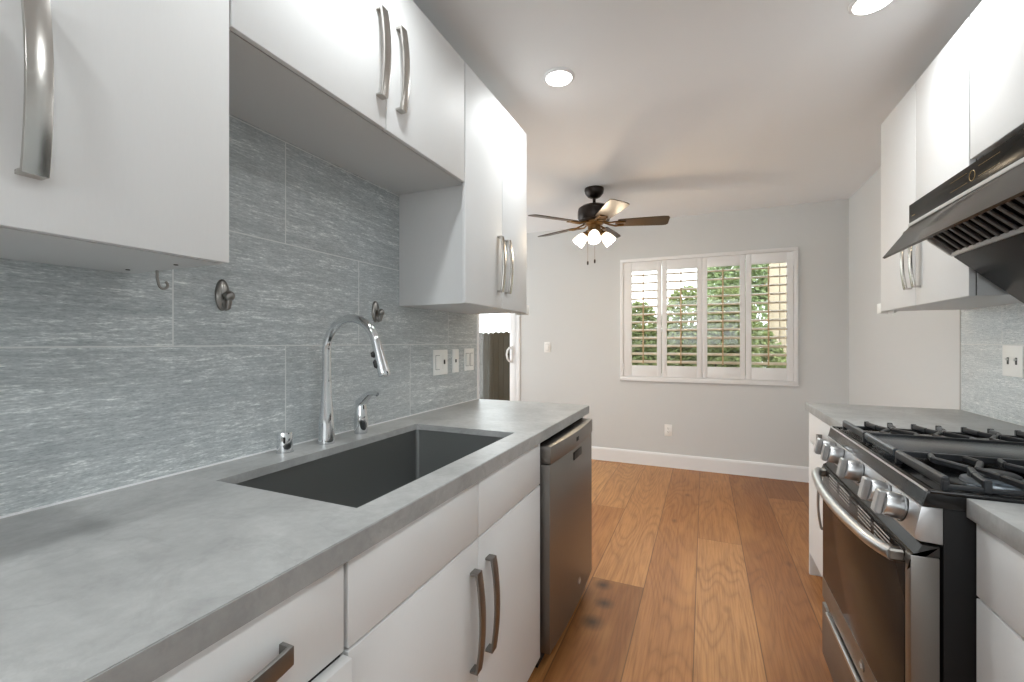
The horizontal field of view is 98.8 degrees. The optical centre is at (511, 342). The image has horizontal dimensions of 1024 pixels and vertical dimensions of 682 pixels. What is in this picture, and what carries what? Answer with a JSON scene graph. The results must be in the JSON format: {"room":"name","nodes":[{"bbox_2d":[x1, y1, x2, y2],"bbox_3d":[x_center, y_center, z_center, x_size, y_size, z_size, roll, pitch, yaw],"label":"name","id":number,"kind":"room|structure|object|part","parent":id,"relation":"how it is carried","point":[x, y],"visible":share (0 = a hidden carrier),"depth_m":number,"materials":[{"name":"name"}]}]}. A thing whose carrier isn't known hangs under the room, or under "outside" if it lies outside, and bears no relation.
{"room":"kitchen","nodes":[
{"label":"kitchen","id":0,"kind":"room"},
{"bbox_2d":[0,114,478,518],"bbox_3d":[-1.157,0.002,0.479,0.123,2.477,4.549,0,0,24],"label":"wall","id":1,"kind":"structure","parent":0,"point":[110,381],"depth_m":1.22,"materials":[{"name":"tile"}]},
{"bbox_2d":[0,0,228,273],"bbox_3d":[-0.824,-0.625,0.630,0.372,0.942,0.642,0,0,24],"label":"upper cabinet","id":2,"kind":"object","parent":1,"relation":"attached to","point":[114,114],"visible":1,"depth_m":0.71,"materials":[{"name":"white laminate"}]},
{"bbox_3d":[-0.652,-0.354,0.599,0.034,0.252,0.028,0,0,24],"label":"handle","id":3,"kind":"part","parent":2,"relation":"part of","materials":[{"name":"silver metal"}]},
{"bbox_2d":[156,270,168,289],"bbox_3d":[-0.765,-0.135,0.960,0.006,0.041,0.026,0,0,24],"label":"hook","id":4,"kind":"object","parent":2,"relation":"attached to","point":[157,271],"visible":1,"depth_m":0.95,"materials":[{"name":"grey metal"}]},
{"bbox_2d":[215,279,234,310],"bbox_3d":[-0.769,-0.128,1.179,0.054,0.087,0.038,0,0,24],"label":"wall hook","id":5,"kind":"object","parent":1,"relation":"attached to","point":[224,298],"visible":1,"depth_m":1.17,"materials":[{"name":"grey metal"}]},
{"bbox_3d":[-0.765,-0.111,1.177,0.046,0.054,0.027,0,0,24],"label":"hook arm","id":6,"kind":"part","parent":5,"relation":"part of","materials":[{"name":"grey metal"}]},
{"bbox_2d":[229,0,463,194],"bbox_3d":[-0.503,-0.861,1.361,0.372,0.471,0.952,0,0,24],"label":"upper cabinet","id":7,"kind":"object","parent":1,"relation":"attached to","point":[372,89],"visible":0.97,"depth_m":1.25,"materials":[{"name":"white laminate"}]},
{"bbox_3d":[-0.469,-0.861,1.079,0.015,0.471,0.458,0,0,24],"label":"door","id":8,"kind":"part","parent":7,"relation":"part of","materials":[{"name":"white laminate"}]},
{"bbox_3d":[-0.366,-0.828,1.252,0.034,0.252,0.028,0,0,24],"label":"handle","id":9,"kind":"part","parent":7,"relation":"part of","materials":[{"name":"silver metal"}]},
{"bbox_3d":[-0.331,-0.828,1.332,0.034,0.252,0.028,0,0,24],"label":"handle","id":10,"kind":"part","parent":7,"relation":"part of","materials":[{"name":"silver metal"}]},
{"bbox_3d":[-0.284,-0.861,1.502,0.015,0.471,0.458,0,0,24],"label":"door","id":11,"kind":"part","parent":7,"relation":"part of","materials":[{"name":"white laminate"}]},
{"bbox_2d":[372,301,384,322],"bbox_3d":[-0.527,-0.122,1.730,0.054,0.087,0.038,0,0,24],"label":"wall hook","id":12,"kind":"object","parent":1,"relation":"attached to","point":[377,314],"visible":1,"depth_m":1.72,"materials":[{"name":"grey metal"}]},
{"bbox_3d":[-0.541,-0.122,1.736,0.024,0.086,0.038,0,0,24],"label":"plate","id":13,"kind":"part","parent":12,"relation":"part of","materials":[{"name":"grey metal"}]},
{"bbox_3d":[-0.523,-0.105,1.728,0.046,0.054,0.027,0,0,24],"label":"hook arm","id":14,"kind":"part","parent":12,"relation":"part of","materials":[{"name":"grey metal"}]},
{"bbox_2d":[433,350,447,375],"bbox_3d":[-0.352,0.098,2.161,0.010,0.124,0.128,0,0,24],"label":"wall outlet","id":15,"kind":"object","parent":1,"relation":"attached to","point":[440,357],"visible":1,"depth_m":2.16,"materials":[{"name":"white plastic"}]},
{"bbox_2d":[442,355,445,368],"bbox_3d":[-0.338,0.098,2.187,0.002,0.068,0.034,0,0,24],"label":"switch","id":16,"kind":"object","parent":15,"relation":"attached to","point":[443,356],"depth_m":2.18,"materials":[{"name":"white plastic"}]},
{"bbox_2d":[452,349,458,372],"bbox_3d":[-0.295,0.096,2.292,0.007,0.122,0.062,0,0,24],"label":"switch","id":17,"kind":"object","parent":1,"relation":"attached to","point":[455,352],"visible":1,"depth_m":2.29,"materials":[{"name":"white plastic"}]},
{"bbox_2d":[399,62,528,314],"bbox_3d":[-0.183,-0.620,2.091,0.372,0.952,0.688,0,0,24],"label":"upper cabinet","id":18,"kind":"object","parent":1,"relation":"attached to","point":[463,248],"visible":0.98,"depth_m":1.85,"materials":[{"name":"white laminate"}]},
{"bbox_3d":[-0.121,-0.626,1.873,0.015,0.940,0.338,0,0,24],"label":"door","id":19,"kind":"part","parent":18,"relation":"part of","materials":[{"name":"white laminate"}]},
{"bbox_3d":[-0.046,-0.354,1.982,0.034,0.252,0.028,0,0,24],"label":"handle","id":20,"kind":"part","parent":18,"relation":"part of","materials":[{"name":"silver metal"}]},
{"bbox_3d":[-0.013,-0.354,2.058,0.034,0.252,0.028,0,0,24],"label":"handle","id":21,"kind":"part","parent":18,"relation":"part of","materials":[{"name":"silver metal"}]},
{"bbox_3d":[0.009,-0.626,2.171,0.015,0.940,0.304,0,0,24],"label":"door","id":22,"kind":"part","parent":18,"relation":"part of","materials":[{"name":"white laminate"}]},
{"bbox_2d":[464,348,473,370],"bbox_3d":[-0.236,0.094,2.424,0.010,0.122,0.105,0,0,24],"label":"wall switch","id":23,"kind":"object","parent":1,"relation":"attached to","point":[468,352],"visible":1,"depth_m":2.41,"materials":[{"name":"white plastic"}]},
{"bbox_2d":[318,381,334,444],"bbox_3d":[-0.601,0.226,1.420,0.052,0.200,0.052,0,0,24],"label":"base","id":24,"kind":"object","parent":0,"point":[326,432],"depth_m":1.40,"materials":[{"name":"silver metal"}]},
{"bbox_2d":[527,459,833,681],"bbox_3d":[-0.588,1.240,1.546,4.737,0.001,7.160,0,0,24],"label":"floor","id":25,"kind":"structure","parent":0,"point":[695,576],"depth_m":2.22,"materials":[{"name":"brown wood"}]},
{"bbox_2d":[152,564,351,681],"bbox_3d":[-0.744,0.803,0.418,0.686,0.872,0.969,0,0,24],"label":"base cabinet","id":26,"kind":"object","parent":25,"relation":"on","point":[300,638],"visible":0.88,"depth_m":0.64,"materials":[{"name":"white laminate"}]},
{"bbox_3d":[-0.367,0.445,0.507,0.034,0.028,0.260,0,0,24],"label":"handle","id":27,"kind":"part","parent":26,"relation":"part of","materials":[{"name":"silver metal"}]},
{"bbox_2d":[0,399,588,681],"bbox_3d":[-0.431,0.316,1.184,0.648,0.101,2.663,0,0,24],"label":"countertop","id":28,"kind":"structure","parent":26,"relation":"on","point":[131,583],"depth_m":0.70,"materials":[{"name":"grey stone"}]},
{"bbox_3d":[-0.675,0.295,1.305,0.048,0.061,0.048,0,0,24],"label":"air gap cap","id":29,"kind":"part","parent":28,"relation":"part of","materials":[{"name":"silver metal"}]},
{"bbox_2d":[318,314,390,444],"bbox_3d":[-0.497,0.119,1.375,0.278,0.415,0.052,0,0,24],"label":"tap","id":30,"kind":"object","parent":28,"relation":"on","point":[326,432],"visible":1,"depth_m":1.40,"materials":[{"name":"silver metal"}]},
{"bbox_2d":[354,390,378,433],"bbox_3d":[-0.518,0.248,1.567,0.103,0.156,0.048,0,0,24],"label":"soap dispenser","id":31,"kind":"object","parent":28,"relation":"on","point":[360,415],"visible":1,"depth_m":1.56,"materials":[{"name":"silver metal"}]},
{"bbox_3d":[-0.543,0.270,1.578,0.048,0.112,0.048,0,0,24],"label":"lever","id":32,"kind":"part","parent":31,"relation":"part of","materials":[{"name":"silver metal"}]},
{"bbox_3d":[-0.517,0.209,1.566,0.100,0.078,0.039,0,0,24],"label":"lever","id":33,"kind":"part","parent":31,"relation":"part of","materials":[{"name":"silver metal"}]},
{"bbox_2d":[237,429,502,507],"bbox_3d":[-0.344,0.463,1.310,0.438,0.228,0.796,0,0,24],"label":"sink","id":34,"kind":"object","parent":28,"relation":"in","point":[356,477],"visible":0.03,"depth_m":1.52,"materials":[{"name":"metal"}]},
{"bbox_3d":[-0.471,0.680,0.300,0.022,0.303,0.962,0,0,24],"label":"drawer","id":35,"kind":"part","parent":26,"relation":"part of","materials":[{"name":"white laminate"}]},
{"bbox_2d":[335,444,539,681],"bbox_3d":[-0.363,0.803,1.308,0.670,0.872,0.963,0,0,24],"label":"base cabinet","id":36,"kind":"object","parent":25,"relation":"on","point":[452,594],"visible":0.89,"depth_m":1.08,"materials":[{"name":"white laminate"}]},
{"bbox_3d":[-0.194,0.848,0.968,0.020,0.638,0.470,0,0,24],"label":"door","id":37,"kind":"part","parent":36,"relation":"part of","materials":[{"name":"white laminate"}]},
{"bbox_3d":[-0.194,0.446,0.968,0.020,0.156,0.470,0,0,24],"label":"false drawer","id":38,"kind":"part","parent":36,"relation":"part of","materials":[{"name":"white laminate"}]},
{"bbox_3d":[-0.088,0.728,1.143,0.034,0.260,0.028,0,0,24],"label":"handle","id":39,"kind":"part","parent":36,"relation":"part of","materials":[{"name":"silver metal"}]},
{"bbox_3d":[-0.053,0.728,1.222,0.034,0.260,0.028,0,0,24],"label":"handle","id":40,"kind":"part","parent":36,"relation":"part of","materials":[{"name":"silver metal"}]},
{"bbox_3d":[-0.002,0.848,1.407,0.020,0.638,0.484,0,0,24],"label":"door","id":41,"kind":"part","parent":36,"relation":"part of","materials":[{"name":"white laminate"}]},
{"bbox_3d":[-0.002,0.446,1.407,0.020,0.156,0.484,0,0,24],"label":"false drawer","id":42,"kind":"part","parent":36,"relation":"part of","materials":[{"name":"white laminate"}]},
{"bbox_2d":[535,418,591,667],"bbox_3d":[-0.011,0.814,2.058,0.656,0.850,0.672,0,0,24],"label":"dishwasher","id":43,"kind":"object","parent":25,"relation":"on","point":[565,484],"visible":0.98,"depth_m":1.78,"materials":[{"name":"silver metal"}]},
{"bbox_3d":[0.261,0.422,1.942,0.063,0.066,0.664,0,0,24],"label":"control panel","id":44,"kind":"part","parent":43,"relation":"part of","materials":[{"name":"metal"}]},
{"bbox_2d":[809,412,829,576],"bbox_3d":[1.710,0.804,1.883,0.656,0.872,0.782,0,0,24],"label":"base cabinet","id":45,"kind":"object","parent":25,"relation":"on","point":[818,428],"visible":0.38,"depth_m":2.22,"materials":[{"name":"white laminate"}]},
{"bbox_3d":[1.878,0.804,2.226,0.622,0.872,0.018,0,0,24],"label":"panel","id":46,"kind":"part","parent":45,"relation":"part of","materials":[{"name":"white laminate"}]},
{"bbox_3d":[1.446,0.826,1.989,0.020,0.593,0.760,0,0,24],"label":"door","id":47,"kind":"part","parent":45,"relation":"part of","materials":[{"name":"white laminate"}]},
{"bbox_3d":[1.446,0.446,1.989,0.020,0.156,0.760,0,0,24],"label":"drawer","id":48,"kind":"part","parent":45,"relation":"part of","materials":[{"name":"white laminate"}]},
{"bbox_3d":[1.436,0.740,2.035,0.034,0.250,0.028,0,0,24],"label":"handle","id":49,"kind":"part","parent":45,"relation":"part of","materials":[{"name":"silver metal"}]},
{"bbox_2d":[805,402,1023,434],"bbox_3d":[1.723,0.346,1.886,0.636,0.040,0.806,0,0,24],"label":"countertop","id":50,"kind":"structure","parent":45,"relation":"on","point":[952,420],"depth_m":1.90,"materials":[{"name":"grey stone"}]},
{"bbox_2d":[811,420,1023,681],"bbox_3d":[1.320,0.765,1.189,0.786,0.950,0.794,0,0,24],"label":"gas range","id":51,"kind":"object","parent":25,"relation":"on","point":[899,578],"visible":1,"depth_m":1.08,"materials":[{"name":"silver metal"}]},
{"bbox_3d":[1.155,0.483,1.638,0.032,0.026,0.028,0,0,24],"label":"handle mount","id":52,"kind":"part","parent":51,"relation":"part of","materials":[{"name":"metal"}]},
{"bbox_3d":[1.141,0.384,1.589,0.049,0.065,0.060,0,0,24],"label":"knob","id":53,"kind":"part","parent":51,"relation":"part of","materials":[{"name":"metal"}]},
{"bbox_3d":[1.102,0.384,1.499,0.049,0.065,0.060,0,0,24],"label":"knob","id":54,"kind":"part","parent":51,"relation":"part of","materials":[{"name":"metal"}]},
{"bbox_3d":[1.051,1.087,1.307,0.050,0.197,0.782,0,0,24],"label":"storage drawer","id":55,"kind":"part","parent":51,"relation":"part of","materials":[{"name":"metal"}]},
{"bbox_3d":[0.991,0.483,1.333,0.068,0.031,0.714,0,0,24],"label":"oven handle","id":56,"kind":"part","parent":51,"relation":"part of","materials":[{"name":"metal"}]},
{"bbox_3d":[1.022,0.384,1.316,0.049,0.065,0.060,0,0,24],"label":"knob","id":57,"kind":"part","parent":51,"relation":"part of","materials":[{"name":"metal"}]},
{"bbox_3d":[0.940,0.384,1.129,0.049,0.065,0.060,0,0,24],"label":"knob","id":58,"kind":"part","parent":51,"relation":"part of","materials":[{"name":"metal"}]},
{"bbox_3d":[1.051,0.716,1.307,0.050,0.504,0.782,0,0,24],"label":"oven door","id":59,"kind":"part","parent":51,"relation":"part of","materials":[{"name":"metal"}]},
{"bbox_3d":[1.056,0.395,1.305,0.048,0.078,0.782,0,0,24],"label":"control panel","id":60,"kind":"part","parent":51,"relation":"part of","materials":[{"name":"metal"}]},
{"bbox_3d":[0.900,0.384,1.038,0.049,0.065,0.060,0,0,24],"label":"knob","id":61,"kind":"part","parent":51,"relation":"part of","materials":[{"name":"metal"}]},
{"bbox_3d":[0.879,0.483,1.006,0.032,0.026,0.028,0,0,24],"label":"handle mount","id":62,"kind":"part","parent":51,"relation":"part of","materials":[{"name":"metal"}]},
{"bbox_2d":[828,426,1023,511],"bbox_3d":[1.363,0.335,1.171,0.693,0.040,0.794,0,0,24],"label":"cooktop","id":63,"kind":"object","parent":51,"relation":"in","point":[916,487],"depth_m":1.08,"materials":[{"name":"metal"}]},
{"bbox_3d":[1.363,0.307,1.183,0.603,0.036,0.236,0,0,24],"label":"griddle plate","id":64,"kind":"part","parent":51,"relation":"part of","materials":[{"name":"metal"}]},
{"bbox_3d":[1.115,0.317,1.013,0.118,0.017,0.118,0,0,24],"label":"burner","id":65,"kind":"part","parent":51,"relation":"part of","materials":[{"name":"metal"}]},
{"bbox_2d":[977,524,1023,681],"bbox_3d":[1.047,0.803,0.371,0.656,0.872,0.920,0,0,24],"label":"base cabinet","id":66,"kind":"object","parent":25,"relation":"on","point":[1000,567],"visible":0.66,"depth_m":0.84,"materials":[{"name":"white laminate"}]},
{"bbox_2d":[967,498,1023,554],"bbox_3d":[1.054,0.346,0.359,0.636,0.040,0.944,0,0,24],"label":"countertop","id":67,"kind":"structure","parent":66,"relation":"on","point":[1004,520],"depth_m":0.84,"materials":[{"name":"grey stone"}]},
{"bbox_3d":[0.787,0.674,0.485,0.020,0.291,0.916,0,0,24],"label":"drawer","id":68,"kind":"part","parent":66,"relation":"part of","materials":[{"name":"white laminate"}]},
{"bbox_2d":[520,199,848,466],"bbox_3d":[0.872,0.002,4.738,4.494,2.477,0.140,0,0,24],"label":"wall","id":69,"kind":"structure","parent":0,"point":[574,305],"depth_m":4.29,"materials":[{"name":"paint"}]},
{"bbox_2d":[506,313,519,400],"bbox_3d":[-0.499,0.195,5.305,1.328,2.090,0.203,0,0,24],"label":"door","id":70,"kind":"structure","parent":69,"relation":"in","point":[514,347],"depth_m":5.05,"materials":[{"name":"paint"}]},
{"bbox_3d":[-0.037,0.140,5.043,0.096,0.200,0.036,0,0,-40],"label":"handle","id":71,"kind":"part","parent":70,"relation":"part of","materials":[{"name":"paint"}]},
{"bbox_3d":[-0.501,0.210,5.307,1.243,2.000,0.040,0,0,24],"label":"sliding sash","id":72,"kind":"part","parent":70,"relation":"part of","materials":[{"name":"paint"}]},
{"bbox_3d":[-0.489,0.195,5.328,1.328,2.090,0.152,0,0,24],"label":"frame","id":73,"kind":"part","parent":70,"relation":"part of","materials":[{"name":"paint"}]},
{"bbox_2d":[544,342,550,351],"bbox_3d":[0.392,0.053,4.867,0.072,0.116,0.010,0,0,24],"label":"wall switch","id":74,"kind":"object","parent":69,"relation":"attached to","point":[547,345],"visible":1,"depth_m":4.86,"materials":[{"name":"white plastic"}]},
{"bbox_2d":[664,424,671,435],"bbox_3d":[1.553,0.872,4.359,0.072,0.116,0.008,0,0,24],"label":"wall outlet","id":75,"kind":"object","parent":69,"relation":"attached to","point":[667,427],"visible":1,"depth_m":4.36,"materials":[{"name":"white plastic"}]},
{"bbox_2d":[592,446,808,482],"bbox_3d":[1.493,1.173,4.381,3.059,0.135,0.016,0,0,24],"label":"baseboard","id":76,"kind":"structure","parent":69,"relation":"attached to","point":[707,464],"depth_m":4.21,"materials":[{"name":"paint"}]},
{"bbox_2d":[620,247,798,385],"bbox_3d":[1.842,-0.232,4.239,1.570,1.243,0.096,0,0,24],"label":"plantation shutters","id":77,"kind":"object","parent":69,"relation":"attached to","point":[788,376],"visible":1,"depth_m":4.20,"materials":[{"name":"paint"}]},
{"bbox_3d":[1.327,-0.235,4.462,0.370,1.163,0.030,0,0,24],"label":"panel","id":78,"kind":"part","parent":77,"relation":"part of","materials":[{"name":"paint"}]},
{"bbox_3d":[1.322,-0.239,4.421,0.012,0.906,0.012,0,0,24],"label":"tilt rod","id":79,"kind":"part","parent":77,"relation":"part of","materials":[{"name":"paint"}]},
{"bbox_3d":[1.647,-0.239,4.279,0.012,0.906,0.012,0,0,24],"label":"tilt rod","id":80,"kind":"part","parent":77,"relation":"part of","materials":[{"name":"paint"}]},
{"bbox_3d":[1.668,-0.235,4.312,0.366,1.163,0.030,0,0,24],"label":"panel","id":81,"kind":"part","parent":77,"relation":"part of","materials":[{"name":"paint"}]},
{"bbox_3d":[1.986,-0.239,4.130,0.012,0.906,0.012,0,0,24],"label":"tilt rod","id":82,"kind":"part","parent":77,"relation":"part of","materials":[{"name":"paint"}]},
{"bbox_3d":[2.007,-0.235,4.164,0.366,1.163,0.030,0,0,24],"label":"panel","id":83,"kind":"part","parent":77,"relation":"part of","materials":[{"name":"paint"}]},
{"bbox_3d":[2.328,-0.239,3.980,0.012,0.906,0.012,0,0,24],"label":"tilt rod","id":84,"kind":"part","parent":77,"relation":"part of","materials":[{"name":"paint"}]},
{"bbox_3d":[2.351,-0.235,4.013,0.378,1.163,0.030,0,0,24],"label":"panel","id":85,"kind":"part","parent":77,"relation":"part of","materials":[{"name":"paint"}]},
{"bbox_2d":[413,0,981,232],"bbox_3d":[-0.547,-1.287,1.506,4.770,0.100,7.200,0,0,24],"label":"ceiling","id":86,"kind":"structure","parent":0,"point":[673,108],"depth_m":2.15,"materials":[{"name":"paint"}]},
{"bbox_2d":[543,67,574,86],"bbox_3d":[0.219,-1.232,2.044,0.146,0.010,0.146,0,0,24],"label":"recessed light","id":87,"kind":"object","parent":86,"relation":"in","point":[560,76],"visible":1,"depth_m":2.03,"materials":[{"name":"paint"}]},
{"bbox_2d":[528,185,669,264],"bbox_3d":[0.684,-0.928,3.554,1.118,0.617,1.094,0,0,24],"label":"ceiling fan","id":88,"kind":"object","parent":86,"relation":"hanging from","point":[594,215],"visible":1,"depth_m":3.46,"materials":[{"name":"brown wood"}]},
{"bbox_3d":[0.319,-0.954,3.369,0.389,0.036,0.144,0,0,-25],"label":"blade","id":89,"kind":"part","parent":88,"relation":"part of","materials":[{"name":"brown wood"}]},
{"bbox_3d":[0.401,-0.954,3.807,0.144,0.036,0.389,0,0,-43],"label":"blade","id":90,"kind":"part","parent":88,"relation":"part of","materials":[{"name":"brown wood"}]},
{"bbox_2d":[573,230,587,247],"bbox_3d":[0.560,-0.838,3.554,0.139,0.144,0.102,0,0,24],"label":"shade","id":91,"kind":"object","parent":88,"relation":"attached to","point":[580,239],"depth_m":3.52,"materials":[{"name":"white glass"}]},
{"bbox_3d":[0.662,-1.039,3.531,0.264,0.140,0.264,0,0,24],"label":"motor","id":92,"kind":"part","parent":88,"relation":"part of","materials":[{"name":"brown metal"}]},
{"bbox_2d":[588,228,600,244],"bbox_3d":[0.647,-0.838,3.427,0.103,0.144,0.138,0,0,24],"label":"shade","id":93,"kind":"object","parent":88,"relation":"attached to","point":[594,237],"depth_m":3.43,"materials":[{"name":"white glass"}]},
{"bbox_2d":[600,229,615,246],"bbox_3d":[0.768,-0.838,3.525,0.137,0.144,0.104,0,0,24],"label":"shade","id":94,"kind":"object","parent":88,"relation":"attached to","point":[607,238],"depth_m":3.49,"materials":[{"name":"white glass"}]},
{"bbox_3d":[0.844,-0.954,3.864,0.144,0.036,0.389,0,0,29],"label":"blade","id":95,"kind":"part","parent":88,"relation":"part of","materials":[{"name":"brown wood"}]},
{"bbox_3d":[0.710,-0.954,3.155,0.144,0.036,0.389,0,0,-7],"label":"blade","id":96,"kind":"part","parent":88,"relation":"part of","materials":[{"name":"brown wood"}]},
{"bbox_3d":[1.035,-0.954,3.461,0.389,0.036,0.144,0,0,11],"label":"blade","id":97,"kind":"part","parent":88,"relation":"part of","materials":[{"name":"brown wood"}]},
{"bbox_2d":[848,0,893,15],"bbox_3d":[1.305,-1.232,1.585,0.146,0.010,0.146,0,0,24],"label":"recessed light","id":98,"kind":"object","parent":86,"relation":"in","point":[856,7],"visible":1,"depth_m":1.60,"materials":[{"name":"paint"}]},
{"bbox_2d":[849,167,1023,425],"bbox_3d":[1.601,0.002,0.641,0.142,2.477,7.060,0,0,24],"label":"wall","id":99,"kind":"structure","parent":0,"point":[938,359],"depth_m":2.55,"materials":[{"name":"paint"}]},
{"bbox_2d":[877,16,1021,313],"bbox_3d":[1.842,-0.620,1.812,0.358,0.952,0.867,0,0,24],"label":"upper cabinet","id":100,"kind":"object","parent":99,"relation":"attached to","point":[925,138],"visible":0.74,"depth_m":1.76,"materials":[{"name":"white laminate"}]},
{"bbox_3d":[1.787,-0.626,2.025,0.018,0.940,0.396,0,0,24],"label":"door","id":101,"kind":"part","parent":100,"relation":"part of","materials":[{"name":"white laminate"}]},
{"bbox_3d":[1.701,-0.354,1.895,0.034,0.252,0.028,0,0,24],"label":"handle","id":102,"kind":"part","parent":100,"relation":"part of","materials":[{"name":"silver metal"}]},
{"bbox_3d":[1.668,-0.354,1.819,0.034,0.252,0.028,0,0,24],"label":"handle","id":103,"kind":"part","parent":100,"relation":"part of","materials":[{"name":"silver metal"}]},
{"bbox_3d":[1.625,-0.626,1.656,0.018,0.940,0.404,0,0,24],"label":"door","id":104,"kind":"part","parent":100,"relation":"part of","materials":[{"name":"white laminate"}]},
{"bbox_2d":[883,129,1023,302],"bbox_3d":[1.402,-0.343,1.073,0.563,0.551,0.774,0,0,24],"label":"range hood","id":105,"kind":"object","parent":99,"relation":"attached to","point":[975,217],"visible":1,"depth_m":1.22,"materials":[{"name":"silver metal"}]},
{"bbox_3d":[1.272,-0.334,1.129,0.098,0.096,0.766,0,0,24],"label":"filter frame","id":106,"kind":"part","parent":105,"relation":"part of","materials":[{"name":"silver metal"}]},
{"bbox_2d":[935,195,1023,249],"bbox_3d":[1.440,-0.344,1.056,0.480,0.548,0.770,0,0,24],"label":"vent","id":107,"kind":"object","parent":105,"relation":"attached to","point":[1001,227],"depth_m":1.24,"materials":[{"name":"black metal"}]},
{"bbox_3d":[1.424,-0.179,1.063,0.234,0.224,0.768,0,0,24],"label":"panel","id":108,"kind":"part","parent":105,"relation":"part of","materials":[{"name":"grey metal"}]},
{"bbox_2d":[970,0,1023,158],"bbox_3d":[1.503,-0.854,1.038,0.358,0.484,0.817,0,0,24],"label":"upper cabinet","id":109,"kind":"object","parent":99,"relation":"attached to","point":[996,26],"visible":1,"depth_m":1.34,"materials":[{"name":"white laminate"}]},
{"bbox_2d":[1002,345,1023,377],"bbox_3d":[2.009,0.075,1.765,0.016,0.126,0.128,0,0,24],"label":"wall switch","id":110,"kind":"object","parent":99,"relation":"attached to","point":[1012,355],"visible":1,"depth_m":1.75,"materials":[{"name":"white plastic"}]},
{"label":"outside","id":111,"kind":"structure","parent":0,"visible":0},
{"bbox_3d":[2.391,1.390,9.194,15.000,0.100,9.239,0,0,24],"label":"ground","id":112,"kind":"structure","parent":111,"visible":0},
{"bbox_2d":[479,331,733,400],"bbox_3d":[0.272,0.552,8.866,7.782,1.575,0.060,0,0,24],"label":"fence","id":113,"kind":"object","parent":112,"relation":"on","point":[494,368],"visible":0.03,"depth_m":9.11,"materials":[{"name":"brown wood"}]},
{"bbox_2d":[632,300,656,365],"bbox_3d":[1.578,0.435,5.591,0.641,1.943,0.726,0,0,-40],"label":"shrub","id":114,"kind":"object","parent":112,"relation":"on","point":[636,303],"visible":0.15,"depth_m":5.39,"materials":[{"name":"green plant"}]},
{"bbox_2d":[667,285,713,365],"bbox_3d":[2.404,0.278,6.153,0.978,2.167,0.762,0,0,24],"label":"shrub","id":115,"kind":"object","parent":112,"relation":"on","point":[676,293],"visible":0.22,"depth_m":5.98,"materials":[{"name":"green plant"}]},
{"bbox_2d":[707,284,763,374],"bbox_3d":[2.584,0.344,5.201,0.740,2.052,0.668,0,0,24],"label":"shrub","id":116,"kind":"object","parent":112,"relation":"on","point":[715,308],"visible":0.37,"depth_m":5.05,"materials":[{"name":"green plant"}]},
{"bbox_2d":[707,260,768,351],"bbox_3d":[4.508,-0.317,8.285,1.986,3.355,1.137,0,0,24],"label":"tree","id":117,"kind":"object","parent":112,"relation":"on","point":[760,272],"visible":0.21,"depth_m":8.04,"materials":[{"name":"green plant"}]},
{"bbox_2d":[757,331,785,367],"bbox_3d":[3.393,0.647,5.889,0.689,1.623,0.521,0,0,24],"label":"shrub","id":118,"kind":"object","parent":112,"relation":"on","point":[765,333],"visible":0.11,"depth_m":5.78,"materials":[{"name":"green plant"}]},
{"bbox_2d":[769,263,785,367],"bbox_3d":[4.623,-0.160,6.092,1.820,3.000,0.070,0,0,24],"label":"wall","id":119,"kind":"structure","parent":112,"relation":"on","point":[777,271],"depth_m":6.38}
]}

